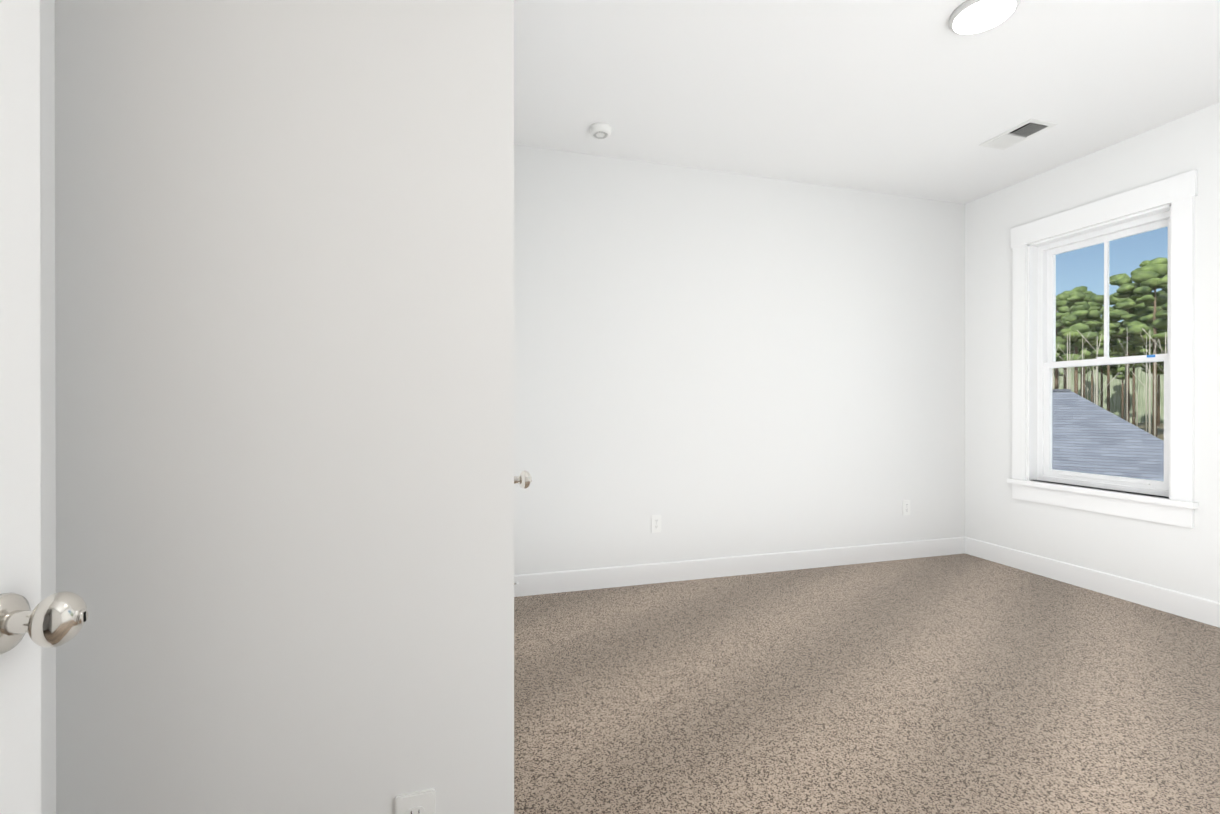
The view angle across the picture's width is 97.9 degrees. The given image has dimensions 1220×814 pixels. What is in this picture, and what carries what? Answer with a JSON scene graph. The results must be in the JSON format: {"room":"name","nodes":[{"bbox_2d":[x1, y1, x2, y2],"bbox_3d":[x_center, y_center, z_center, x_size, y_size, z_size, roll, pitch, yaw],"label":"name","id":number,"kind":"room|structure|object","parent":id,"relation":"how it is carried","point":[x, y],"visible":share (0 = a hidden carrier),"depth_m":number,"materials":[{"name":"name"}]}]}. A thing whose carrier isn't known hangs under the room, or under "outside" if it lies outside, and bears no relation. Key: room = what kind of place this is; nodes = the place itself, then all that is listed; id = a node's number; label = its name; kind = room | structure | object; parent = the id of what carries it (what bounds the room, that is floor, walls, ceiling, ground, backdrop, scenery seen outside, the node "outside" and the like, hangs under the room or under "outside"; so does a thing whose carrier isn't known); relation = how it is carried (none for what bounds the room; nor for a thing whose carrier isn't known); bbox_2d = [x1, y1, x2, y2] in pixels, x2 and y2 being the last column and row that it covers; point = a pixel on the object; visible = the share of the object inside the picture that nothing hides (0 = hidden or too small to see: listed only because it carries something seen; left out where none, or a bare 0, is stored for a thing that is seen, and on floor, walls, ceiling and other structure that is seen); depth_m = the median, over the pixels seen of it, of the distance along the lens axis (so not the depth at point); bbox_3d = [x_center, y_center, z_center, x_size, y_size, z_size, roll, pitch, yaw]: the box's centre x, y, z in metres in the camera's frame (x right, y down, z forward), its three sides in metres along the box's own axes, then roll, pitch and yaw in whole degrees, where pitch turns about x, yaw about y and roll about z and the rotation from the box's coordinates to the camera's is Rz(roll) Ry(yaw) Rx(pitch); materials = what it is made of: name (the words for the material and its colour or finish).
{"room":"empty bedroom","nodes":[
{"label":"empty bedroom","id":0,"kind":"room"},
{"bbox_2d":[40,0,55,813],"bbox_3d":[-0.776,-0.217,0.279,0.120,2.740,1.120,0,0,-16],"label":"wall","id":1,"kind":"structure","parent":0,"point":[47,386],"depth_m":0.82,"materials":[{"name":"white paint"}]},
{"bbox_2d":[0,0,87,813],"bbox_3d":[-0.588,-0.075,0.240,0.185,2.433,0.822,0,0,-16],"label":"entry door","id":2,"kind":"structure","parent":1,"relation":"in","point":[31,623],"depth_m":0.61,"materials":[{"name":"white wood"}]},
{"bbox_2d":[55,0,513,813],"bbox_3d":[-0.844,-0.220,1.994,0.924,2.740,2.217,0,0,-16],"label":"wall","id":3,"kind":"structure","parent":0,"point":[285,376],"depth_m":0.92,"materials":[{"name":"white paint"}]},
{"bbox_2d":[395,789,434,813],"bbox_3d":[-0.358,0.767,0.977,0.070,0.114,0.008,0,0,-16],"label":"electrical outlet","id":4,"kind":"object","parent":3,"relation":"attached to","point":[420,802],"visible":1,"depth_m":0.97,"materials":[{"name":"white plastic"}]},
{"bbox_2d":[514,470,531,584],"bbox_3d":[-0.375,-0.076,2.023,0.123,2.428,0.741,0,0,-16],"label":"closet door","id":5,"kind":"structure","parent":3,"relation":"in","point":[523,479],"depth_m":1.71,"materials":[{"name":"silver metal"}]},
{"bbox_2d":[514,144,964,574],"bbox_3d":[1.095,-0.223,3.756,3.806,2.740,0.120,0,0,-16],"label":"wall","id":6,"kind":"structure","parent":0,"point":[712,364],"depth_m":3.61,"materials":[{"name":"white paint"}]},
{"bbox_2d":[651,515,660,532],"bbox_3d":[0.302,0.762,3.467,0.070,0.114,0.008,0,0,-16],"label":"electrical outlet","id":7,"kind":"object","parent":6,"relation":"attached to","point":[655,523],"visible":1,"depth_m":3.46,"materials":[{"name":"white plastic"}]},
{"bbox_2d":[514,537,964,596],"bbox_3d":[1.046,1.083,3.675,3.626,0.128,0.014,0,0,-16],"label":"baseboard","id":8,"kind":"structure","parent":6,"relation":"attached to","point":[581,579],"depth_m":3.59,"materials":[{"name":"white wood"}]},
{"bbox_2d":[902,500,909,514],"bbox_3d":[2.242,0.761,4.016,0.070,0.114,0.008,0,0,-16],"label":"electrical outlet","id":9,"kind":"object","parent":6,"relation":"attached to","point":[905,507],"visible":1,"depth_m":4.01,"materials":[{"name":"white plastic"}]},
{"bbox_2d":[514,553,1219,813],"bbox_3d":[1.256,1.181,1.275,4.848,0.060,4.987,0,0,-16],"label":"floor","id":10,"kind":"structure","parent":0,"point":[964,683],"depth_m":2.10,"materials":[{"name":"carpet"}]},
{"bbox_2d":[514,0,1219,203],"bbox_3d":[1.256,-1.619,1.270,4.848,0.060,4.987,0,0,-16],"label":"ceiling","id":11,"kind":"structure","parent":0,"point":[916,98],"depth_m":2.61,"materials":[{"name":"white paint"}]},
{"bbox_2d":[589,123,611,138],"bbox_3d":[-0.055,-1.572,3.039,0.132,0.040,0.132,0,0,-16],"label":"smoke detector","id":12,"kind":"object","parent":11,"relation":"attached to","point":[600,130],"visible":1,"depth_m":3.00,"materials":[{"name":"white plastic"}]},
{"bbox_2d":[949,0,1020,34],"bbox_3d":[1.499,-1.576,2.131,0.236,0.028,0.236,0,0,-16],"label":"recessed light","id":13,"kind":"object","parent":11,"relation":"in","point":[969,17],"visible":0.92,"depth_m":2.12,"materials":[{"name":"white plastic"}]},
{"bbox_2d":[979,118,1057,149],"bbox_3d":[2.379,-1.585,3.107,0.200,0.014,0.310,0,0,-16],"label":"ceiling vent","id":14,"kind":"object","parent":11,"relation":"in","point":[1027,129],"visible":1,"depth_m":3.09,"materials":[{"name":"white metal"}]},
{"bbox_2d":[965,102,1219,601],"bbox_3d":[3.336,-0.221,2.531,0.160,2.740,3.457,0,0,-16],"label":"wall","id":15,"kind":"structure","parent":0,"point":[1185,560],"depth_m":3.34,"materials":[{"name":"white paint"}]},
{"bbox_2d":[965,537,1219,627],"bbox_3d":[3.236,1.085,2.568,0.014,0.128,3.337,0,0,-16],"label":"baseboard","id":16,"kind":"structure","parent":15,"relation":"attached to","point":[1200,609],"depth_m":3.25,"materials":[{"name":"white wood"}]},
{"bbox_2d":[1007,170,1197,527],"bbox_3d":[3.076,-0.312,3.350,0.195,1.928,1.004,0,0,-16],"label":"window","id":17,"kind":"structure","parent":15,"relation":"in","point":[1176,217],"depth_m":3.31,"materials":[{"name":"white wood"}]},
{"label":"outside","id":18,"kind":"structure","parent":0,"visible":0},
{"bbox_2d":[1131,423,1163,440],"bbox_3d":[62.195,4.346,111.074,340.000,0.200,340.000,0,0,-16],"label":"ground","id":19,"kind":"structure","parent":18,"point":[1160,430],"depth_m":105.18,"materials":[{"name":"beige"}]},
{"bbox_2d":[1054,364,1163,422],"bbox_3d":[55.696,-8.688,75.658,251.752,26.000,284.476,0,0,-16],"label":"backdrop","id":20,"kind":"object","parent":19,"relation":"on","point":[1115,395],"depth_m":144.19,"materials":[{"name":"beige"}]},
{"bbox_2d":[1052,257,1167,436],"bbox_3d":[77.447,-9.004,98.447,121.457,26.554,113.658,0,0,-16],"label":"trees","id":21,"kind":"object","parent":19,"relation":"on","point":[1161,273],"depth_m":73.08,"materials":[{"name":"green plant"}]},
{"label":"neighbouring house","id":22,"kind":"object","parent":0,"visible":0},
{"bbox_2d":[1052,389,1163,480],"bbox_3d":[8.530,1.689,19.018,23.000,4.430,11.000,0,0,37],"label":"roof","id":23,"kind":"structure","parent":22,"relation":"on","point":[1111,453],"depth_m":13.66,"materials":[{"name":"grey"}]}
]}

